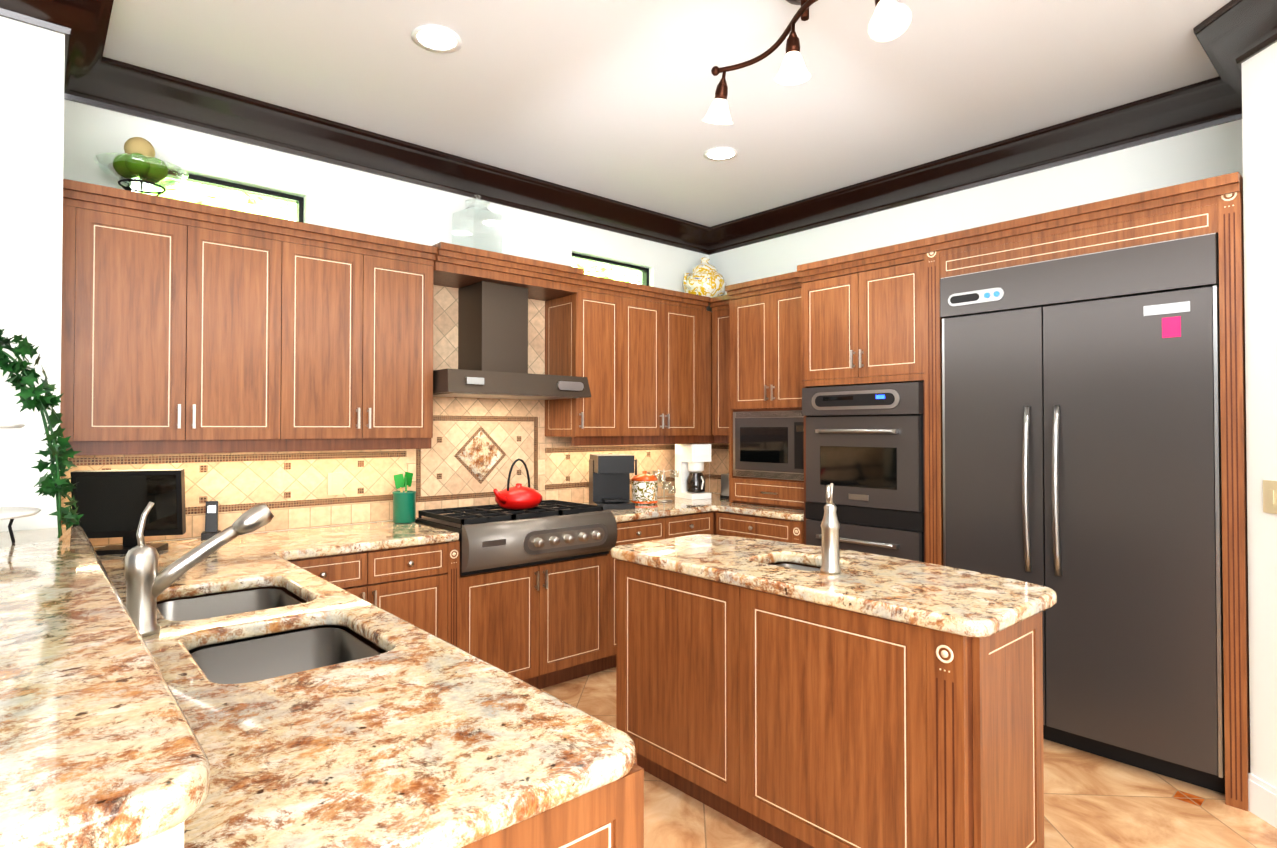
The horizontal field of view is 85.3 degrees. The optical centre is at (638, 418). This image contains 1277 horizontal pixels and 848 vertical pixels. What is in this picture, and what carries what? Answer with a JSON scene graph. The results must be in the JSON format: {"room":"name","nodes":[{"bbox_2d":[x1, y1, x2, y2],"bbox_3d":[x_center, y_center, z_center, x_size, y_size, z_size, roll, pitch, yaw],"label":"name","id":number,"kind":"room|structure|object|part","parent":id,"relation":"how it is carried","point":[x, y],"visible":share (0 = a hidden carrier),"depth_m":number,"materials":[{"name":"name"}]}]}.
{"room":"kitchen","nodes":[
{"label":"kitchen","id":0,"kind":"room"},
{"bbox_2d":[0,16,18,531],"bbox_3d":[-3.422,-0.049,1.254,3.410,2.970,0.120,1,-1,-41],"label":"wall","id":1,"kind":"structure","parent":0,"point":[9,44],"depth_m":2.33,"materials":[{"name":"white paint"}]},
{"bbox_2d":[0,0,113,51],"bbox_3d":[-3.244,-1.449,1.262,3.662,0.170,0.132,1,-1,-41],"label":"crown molding","id":2,"kind":"structure","parent":1,"relation":"attached to","point":[83,23],"depth_m":2.41,"materials":[{"name":"black wood"}]},
{"bbox_2d":[12,22,183,847],"bbox_3d":[-1.533,-0.041,1.808,0.159,2.970,3.080,1,-1,-41],"label":"wall","id":3,"kind":"structure","parent":0,"point":[39,222],"depth_m":2.38,"materials":[{"name":"white paint"}]},
{"bbox_2d":[64,44,115,99],"bbox_3d":[-2.116,-1.429,2.652,0.132,0.170,0.450,1,-1,-41],"label":"crown molding","id":4,"kind":"structure","parent":3,"relation":"attached to","point":[86,72],"depth_m":2.89,"materials":[{"name":"black wood"}]},
{"bbox_2d":[0,526,209,847],"bbox_3d":[-1.369,0.384,1.401,0.495,0.046,2.350,1,-1,-41],"label":"bar","id":5,"kind":"object","parent":3,"relation":"on","point":[100,746],"visible":1,"depth_m":0.82,"materials":[{"name":"beige stone"}]},
{"bbox_2d":[0,329,83,542],"bbox_3d":[-1.948,0.033,1.962,0.600,0.671,0.340,1,-1,-41],"label":"topiary","id":6,"kind":"object","parent":5,"relation":"on","point":[56,485],"visible":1,"depth_m":2.07,"materials":[{"name":"green plant"}]},
{"bbox_2d":[63,99,708,546],"bbox_3d":[-0.968,-0.005,4.256,4.240,2.970,0.150,1,-1,-41],"label":"wall","id":7,"kind":"structure","parent":0,"point":[355,201],"depth_m":3.70,"materials":[{"name":"white paint"}]},
{"bbox_2d":[60,191,299,446],"bbox_3d":[-1.997,-0.372,3.029,0.817,0.927,0.338,1,-1,-41],"label":"upper cabinet","id":8,"kind":"object","parent":7,"relation":"attached to","point":[189,327],"depth_m":2.87,"materials":[{"name":"brown wood"}]},
{"bbox_2d":[93,137,187,195],"bbox_3d":[-2.106,-1.044,2.944,0.330,0.292,0.330,1,-1,-41],"label":"glass bowl","id":9,"kind":"object","parent":8,"relation":"on","point":[138,163],"visible":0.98,"depth_m":2.90,"materials":[{"name":"green glass"}]},
{"bbox_2d":[126,170,303,221],"bbox_3d":[-2.020,-1.054,3.346,0.740,0.180,0.050,1,-1,-41],"label":"window","id":10,"kind":"structure","parent":7,"relation":"in","point":[298,201],"depth_m":3.41,"materials":[{"name":"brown metal"}]},
{"bbox_2d":[296,235,435,442],"bbox_3d":[-1.473,-0.365,3.489,0.778,0.927,0.338,1,-1,-41],"label":"upper cabinet","id":11,"kind":"object","parent":7,"relation":"attached to","point":[364,316],"depth_m":3.38,"materials":[{"name":"brown wood"}]},
{"bbox_2d":[60,285,708,546],"bbox_3d":[-0.928,-0.104,4.190,3.962,1.335,0.003,1,-1,-41],"label":"tile backsplash","id":12,"kind":"structure","parent":7,"relation":"attached to","point":[479,446],"depth_m":3.98,"materials":[{"name":"tile"}]},
{"bbox_2d":[327,472,342,494],"bbox_3d":[-1.578,0.338,3.607,0.075,0.115,0.008,1,-1,-41],"label":"electrical outlet","id":13,"kind":"object","parent":12,"relation":"attached to","point":[334,483],"visible":1,"depth_m":3.60,"materials":[{"name":"beige plastic"}]},
{"bbox_2d":[64,60,718,254],"bbox_3d":[-0.886,-1.407,4.160,3.970,0.170,0.132,1,-1,-41],"label":"crown molding","id":14,"kind":"structure","parent":7,"relation":"attached to","point":[137,91],"depth_m":3.66,"materials":[{"name":"black wood"}]},
{"bbox_2d":[433,242,583,300],"bbox_3d":[-0.809,-0.836,4.026,0.918,0.135,0.418,1,-1,-41],"label":"upper cabinet","id":15,"kind":"object","parent":7,"relation":"attached to","point":[457,266],"visible":0.77,"depth_m":3.88,"materials":[{"name":"brown wood"}]},
{"bbox_2d":[452,194,501,252],"bbox_3d":[-0.926,-1.098,3.982,0.200,0.385,0.200,-1,-1,40],"label":"glass jar","id":16,"kind":"object","parent":15,"relation":"on","point":[489,212],"visible":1,"depth_m":3.97,"materials":[{"name":"glass"}]},
{"bbox_2d":[433,281,590,399],"bbox_3d":[-0.782,-0.446,3.989,0.908,0.642,0.502,1,-1,-41],"label":"hood chimney","id":17,"kind":"object","parent":7,"relation":"attached to","point":[492,340],"visible":0.98,"depth_m":3.93,"materials":[{"name":"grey metal"}]},
{"bbox_2d":[545,282,632,437],"bbox_3d":[-0.337,-0.351,4.488,0.417,0.927,0.338,1,-1,-41],"label":"upper cabinet","id":18,"kind":"object","parent":7,"relation":"attached to","point":[589,331],"depth_m":4.37,"materials":[{"name":"brown wood"}]},
{"bbox_2d":[572,253,648,285],"bbox_3d":[-0.217,-1.031,4.931,0.740,0.180,0.050,1,-1,-41],"label":"window","id":19,"kind":"structure","parent":7,"relation":"in","point":[645,275],"depth_m":4.97,"materials":[{"name":"brown metal"}]},
{"bbox_2d":[633,290,704,437],"bbox_3d":[0.036,-0.346,4.815,0.775,0.927,0.338,1,-1,-41],"label":"upper cabinet","id":20,"kind":"object","parent":7,"relation":"attached to","point":[639,356],"depth_m":4.73,"materials":[{"name":"brown wood"}]},
{"bbox_2d":[701,302,713,437],"bbox_3d":[0.481,-0.341,5.207,0.509,0.927,0.338,1,-1,-41],"label":"upper cabinet","id":21,"kind":"object","parent":7,"relation":"attached to","point":[706,316],"depth_m":4.99,"materials":[{"name":"brown wood"}]},
{"bbox_2d":[683,257,725,305],"bbox_3d":[0.501,-1.046,5.250,0.448,0.358,0.325,1,-1,-41],"label":"jar","id":22,"kind":"object","parent":21,"relation":"on","point":[705,278],"visible":0.83,"depth_m":5.13,"materials":[{"name":"ceramic"}]},
{"bbox_2d":[103,0,1230,226],"bbox_3d":[0.587,-1.576,0.419,8.300,0.060,9.300,1,-1,-41],"label":"ceiling","id":23,"kind":"structure","parent":0,"point":[609,98],"depth_m":3.05,"materials":[{"name":"white paint"}]},
{"bbox_2d":[411,25,461,52],"bbox_3d":[-0.800,-1.507,2.754,0.194,0.006,0.194,-1,-1,40],"label":"recessed light","id":24,"kind":"object","parent":23,"relation":"in","point":[437,38],"depth_m":2.75,"materials":[{"name":"white"}]},
{"bbox_2d":[704,147,737,160],"bbox_3d":[0.464,-1.491,3.905,0.194,0.006,0.194,-1,-1,40],"label":"recessed light","id":25,"kind":"object","parent":23,"relation":"in","point":[717,153],"depth_m":3.90,"materials":[{"name":"white"}]},
{"bbox_2d":[702,0,911,124],"bbox_3d":[0.556,-1.346,2.459,0.168,0.342,0.922,1,-1,-34],"label":"track light","id":26,"kind":"object","parent":23,"relation":"attached to","point":[890,20],"visible":1,"depth_m":2.44,"materials":[{"name":"white glass"}]},
{"bbox_2d":[541,667,1276,847],"bbox_3d":[0.587,1.454,0.375,8.300,0.060,9.300,1,-1,-41],"label":"floor","id":27,"kind":"structure","parent":0,"point":[1091,800],"depth_m":2.57,"materials":[{"name":"tile"}]},
{"bbox_2d":[157,587,305,603],"bbox_3d":[-1.598,1.018,2.481,0.647,0.872,0.378,1,-1,-41],"label":"base cabinet","id":28,"kind":"object","parent":27,"relation":"on","point":[283,589],"depth_m":2.43,"materials":[{"name":"brown wood"}]},
{"bbox_2d":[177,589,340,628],"bbox_3d":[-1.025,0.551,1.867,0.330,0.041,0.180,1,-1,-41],"label":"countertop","id":29,"kind":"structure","parent":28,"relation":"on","point":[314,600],"depth_m":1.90,"materials":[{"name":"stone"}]},
{"bbox_2d":[105,549,634,847],"bbox_3d":[-1.135,0.552,1.970,0.660,0.041,2.820,1,-1,-41],"label":"countertop","id":30,"kind":"structure","parent":28,"relation":"on","point":[413,737],"depth_m":1.13,"materials":[{"name":"stone"}]},
{"bbox_2d":[125,501,273,636],"bbox_3d":[-1.112,0.367,1.767,0.325,0.322,0.074,0,-1,-30],"label":"faucet","id":31,"kind":"object","parent":30,"relation":"on","point":[148,583],"visible":0.94,"depth_m":1.71,"materials":[{"name":"silver metal"}]},
{"bbox_2d":[157,589,380,683],"bbox_3d":[-1.036,0.671,1.876,0.364,0.196,1.074,1,-1,-41],"label":"sink","id":32,"kind":"object","parent":30,"relation":"in","point":[256,658],"visible":0.4,"depth_m":1.87,"materials":[{"name":"grey metal"}]},
{"bbox_2d":[93,493,728,567],"bbox_3d":[-0.688,0.581,3.936,3.925,0.041,0.682,1,-1,-41],"label":"countertop","id":33,"kind":"structure","parent":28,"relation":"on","point":[354,538],"depth_m":3.24,"materials":[{"name":"stone"}]},
{"bbox_2d":[70,469,185,554],"bbox_3d":[-2.082,0.376,2.851,0.380,0.335,0.140,0,-1,-17],"label":"tv monitor","id":34,"kind":"object","parent":33,"relation":"on","point":[111,503],"visible":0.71,"depth_m":2.81,"materials":[{"name":"black plastic"}]},
{"bbox_2d":[201,501,220,539],"bbox_3d":[-1.960,0.464,3.182,0.070,0.169,0.087,0,-1,-26],"label":"cordless phone","id":35,"kind":"object","parent":33,"relation":"on","point":[211,521],"visible":0.9,"depth_m":3.18,"materials":[{"name":"black plastic"}]},
{"bbox_2d":[392,472,415,523],"bbox_3d":[-1.260,0.421,3.733,0.122,0.270,0.120,1,-1,-41],"label":"utensil crock","id":36,"kind":"object","parent":33,"relation":"on","point":[404,506],"visible":1,"depth_m":3.69,"materials":[{"name":"teal ceramic"}]},
{"bbox_2d":[415,500,616,575],"bbox_3d":[-0.657,0.635,3.832,0.916,0.268,0.670,1,-1,-41],"label":"gas cooktop","id":37,"kind":"object","parent":33,"relation":"in","point":[491,539],"visible":0.94,"depth_m":3.61,"materials":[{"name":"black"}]},
{"bbox_2d":[493,458,541,509],"bbox_3d":[-0.695,0.360,3.858,0.330,0.279,0.263,1,-1,-41],"label":"teapot","id":38,"kind":"object","parent":37,"relation":"on","point":[518,496],"visible":0.98,"depth_m":3.79,"materials":[{"name":"red ceramic"}]},
{"bbox_2d":[589,454,636,509],"bbox_3d":[-0.147,0.399,4.483,0.298,0.335,0.320,0,-1,-13],"label":"coffee brewer","id":39,"kind":"object","parent":33,"relation":"on","point":[609,481],"visible":0.98,"depth_m":4.45,"materials":[{"name":"black plastic"}]},
{"bbox_2d":[631,471,657,504],"bbox_3d":[0.041,0.460,4.676,0.180,0.220,0.180,1,-1,-41],"label":"ceramic canister","id":40,"kind":"object","parent":33,"relation":"on","point":[644,487],"visible":0.98,"depth_m":4.60,"materials":[{"name":"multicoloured ceramic"}]},
{"bbox_2d":[651,469,678,501],"bbox_3d":[0.177,0.461,4.809,0.214,0.222,0.191,1,-1,-41],"label":"mug tree","id":41,"kind":"object","parent":33,"relation":"on","point":[664,483],"visible":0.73,"depth_m":4.80,"materials":[{"name":"silver metal"}]},
{"bbox_2d":[675,444,710,499],"bbox_3d":[0.402,0.379,5.048,0.170,0.392,0.241,1,-1,-31],"label":"drip coffee maker","id":42,"kind":"object","parent":33,"relation":"on","point":[690,459],"visible":1,"depth_m":4.99,"materials":[{"name":"white plastic"}]},
{"bbox_2d":[720,473,728,498],"bbox_3d":[0.733,0.486,5.010,0.232,0.178,0.166,-1,-1,45],"label":"toaster","id":43,"kind":"object","parent":33,"relation":"on","point":[725,486],"visible":0.17,"depth_m":5.00,"materials":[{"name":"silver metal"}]},
{"bbox_2d":[725,271,803,509],"bbox_3d":[1.012,-0.169,4.610,0.498,1.473,0.716,1,-1,-41],"label":"cabinet","id":44,"kind":"object","parent":33,"relation":"on","point":[765,363],"visible":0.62,"depth_m":4.51,"materials":[{"name":"brown wood"}]},
{"bbox_2d":[733,410,803,480],"bbox_3d":[1.012,0.170,4.605,0.421,0.434,0.660,1,-1,-41],"label":"built-in microwave","id":45,"kind":"object","parent":44,"relation":"in","point":[768,444],"visible":0.62,"depth_m":4.48,"materials":[{"name":"black metal"}]},
{"bbox_2d":[287,541,474,655],"bbox_3d":[-1.374,1.031,3.355,0.878,0.872,0.641,1,-1,-41],"label":"base cabinet","id":46,"kind":"object","parent":27,"relation":"on","point":[423,586],"depth_m":3.24,"materials":[{"name":"brown wood"}]},
{"bbox_2d":[475,551,616,688],"bbox_3d":[-0.724,1.125,3.924,0.989,0.700,0.641,1,-1,-41],"label":"base cabinet","id":47,"kind":"object","parent":27,"relation":"on","point":[541,626],"depth_m":3.73,"materials":[{"name":"brown wood"}]},
{"bbox_2d":[463,757,643,847],"bbox_3d":[-0.437,0.999,1.160,0.647,0.872,0.660,1,-1,-41],"label":"base cabinet","id":48,"kind":"object","parent":27,"relation":"on","point":[610,815],"depth_m":1.05,"materials":[{"name":"brown wood"}]},
{"bbox_2d":[610,511,713,550],"bbox_3d":[-0.062,1.047,4.510,0.978,0.872,0.638,1,-1,-41],"label":"base cabinet","id":49,"kind":"object","parent":27,"relation":"on","point":[636,531],"depth_m":4.29,"materials":[{"name":"brown wood"}]},
{"bbox_2d":[616,559,791,802],"bbox_3d":[0.263,1.024,2.905,0.525,0.872,0.480,1,-1,-41],"label":"base cabinet","id":50,"kind":"object","parent":27,"relation":"on","point":[665,619],"depth_m":2.68,"materials":[{"name":"brown wood"}]},
{"bbox_2d":[611,534,1056,636],"bbox_3d":[0.638,0.559,2.590,0.715,0.045,1.550,1,-1,-41],"label":"countertop","id":51,"kind":"structure","parent":50,"relation":"on","point":[962,602],"depth_m":2.28,"materials":[{"name":"stone"}]},
{"bbox_2d":[776,563,819,570],"bbox_3d":[0.604,0.662,2.632,0.254,0.156,0.304,1,-1,-41],"label":"island sink","id":52,"kind":"object","parent":51,"relation":"in","point":[799,567],"visible":0.06,"depth_m":2.78,"materials":[{"name":"grey metal"}]},
{"bbox_2d":[820,483,840,573],"bbox_3d":[0.686,0.378,2.434,0.130,0.311,0.080,1,-1,-41],"label":"island faucet","id":53,"kind":"object","parent":51,"relation":"on","point":[830,526],"visible":1,"depth_m":2.39,"materials":[{"name":"silver metal"}]},
{"bbox_2d":[704,619,779,845],"bbox_3d":[0.548,1.146,2.595,0.505,0.620,0.420,1,-1,-41],"label":"base cabinet","id":54,"kind":"object","parent":27,"relation":"on","point":[742,669],"depth_m":2.40,"materials":[{"name":"brown wood"}]},
{"bbox_2d":[714,511,803,543],"bbox_3d":[0.972,1.048,4.529,0.641,0.872,0.677,1,-1,-41],"label":"base cabinet","id":55,"kind":"object","parent":27,"relation":"on","point":[750,526],"visible":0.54,"depth_m":4.28,"materials":[{"name":"brown wood"}]},
{"bbox_2d":[717,501,803,520],"bbox_3d":[0.967,0.589,4.528,0.656,0.041,0.672,1,-1,-41],"label":"countertop","id":56,"kind":"structure","parent":55,"relation":"on","point":[722,506],"depth_m":4.33,"materials":[{"name":"stone"}]},
{"bbox_2d":[780,595,1043,847],"bbox_3d":[0.873,1.014,2.208,0.530,0.872,0.594,1,-1,-41],"label":"base cabinet","id":57,"kind":"object","parent":27,"relation":"on","point":[784,721],"depth_m":2.02,"materials":[{"name":"brown wood"}]},
{"bbox_2d":[797,172,1249,810],"bbox_3d":[1.834,0.282,3.529,0.680,2.375,1.975,1,-1,-41],"label":"cabinet","id":58,"kind":"object","parent":27,"relation":"on","point":[869,316],"depth_m":3.53,"materials":[{"name":"brown wood"}]},
{"bbox_3d":[1.417,0.421,3.977,0.647,1.210,0.706,1,-1,-41],"label":"double wall oven","id":59,"kind":"part","parent":58,"relation":"part of","materials":[{"name":"grey metal"}]},
{"bbox_2d":[940,233,1224,793],"bbox_3d":[2.063,0.382,3.213,0.685,2.165,1.060,1,-1,-41],"label":"refrigerator","id":60,"kind":"object","parent":27,"relation":"on","point":[1081,417],"visible":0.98,"depth_m":2.91,"materials":[{"name":"black metal"}]},
{"bbox_2d":[709,119,1242,493],"bbox_3d":[1.661,-0.004,4.363,0.150,2.970,3.460,1,-1,-41],"label":"wall","id":61,"kind":"structure","parent":0,"point":[1210,152],"depth_m":3.82,"materials":[{"name":"white paint"}]},
{"bbox_2d":[708,295,728,442],"bbox_3d":[0.731,-0.347,5.023,0.378,1.045,0.262,1,-1,-41],"label":"upper cabinet","id":62,"kind":"object","parent":61,"relation":"attached to","point":[719,305],"visible":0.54,"depth_m":4.96,"materials":[{"name":"brown wood"}]},
{"bbox_2d":[709,443,728,492],"bbox_3d":[0.762,0.347,5.265,0.002,0.465,0.606,1,-1,-41],"label":"tile backsplash","id":63,"kind":"structure","parent":61,"relation":"attached to","point":[718,464],"depth_m":5.42,"materials":[{"name":"tile"}]},
{"bbox_2d":[712,84,1241,251],"bbox_3d":[1.658,-1.407,4.173,0.132,0.170,3.148,1,-1,-41],"label":"crown molding","id":64,"kind":"structure","parent":61,"relation":"attached to","point":[1179,111],"depth_m":3.82,"materials":[{"name":"black wood"}]},
{"bbox_2d":[1241,42,1276,787],"bbox_3d":[2.317,-0.054,0.904,0.120,2.970,3.400,0,-1,1],"label":"wall","id":65,"kind":"structure","parent":0,"point":[1259,107],"depth_m":2.54,"materials":[{"name":"white paint"}]},
{"bbox_2d":[1192,18,1241,119],"bbox_3d":[2.392,-1.426,2.811,0.529,0.170,0.132,1,-1,-41],"label":"crown molding","id":66,"kind":"structure","parent":65,"relation":"attached to","point":[1222,94],"depth_m":3.04,"materials":[{"name":"black wood"}]},
{"bbox_2d":[1208,0,1276,71],"bbox_3d":[2.221,-1.454,0.892,2.378,0.170,2.520,1,-1,-41],"label":"crown molding","id":67,"kind":"structure","parent":65,"relation":"attached to","point":[1232,36],"depth_m":2.53,"materials":[{"name":"black wood"}]},
{"bbox_2d":[1248,773,1276,827],"bbox_3d":[2.250,1.364,0.885,0.014,0.135,3.400,0,-1,1],"label":"baseboard","id":68,"kind":"structure","parent":65,"relation":"attached to","point":[1262,799],"depth_m":2.52,"materials":[{"name":"white wood"}]},
{"bbox_2d":[1263,480,1276,513],"bbox_3d":[2.274,0.280,2.493,0.010,0.117,0.054,0,-1,1],"label":"switch plate","id":69,"kind":"object","parent":65,"relation":"attached to","point":[1269,496],"visible":1,"depth_m":2.49,"materials":[{"name":"beige plastic"}]},
{"label":"outside","id":70,"kind":"structure","parent":0,"visible":0},
{"bbox_2d":[131,177,639,283],"bbox_3d":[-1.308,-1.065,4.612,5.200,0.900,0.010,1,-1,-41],"label":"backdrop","id":71,"kind":"structure","parent":70,"point":[222,198],"depth_m":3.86,"materials":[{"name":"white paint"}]}
]}

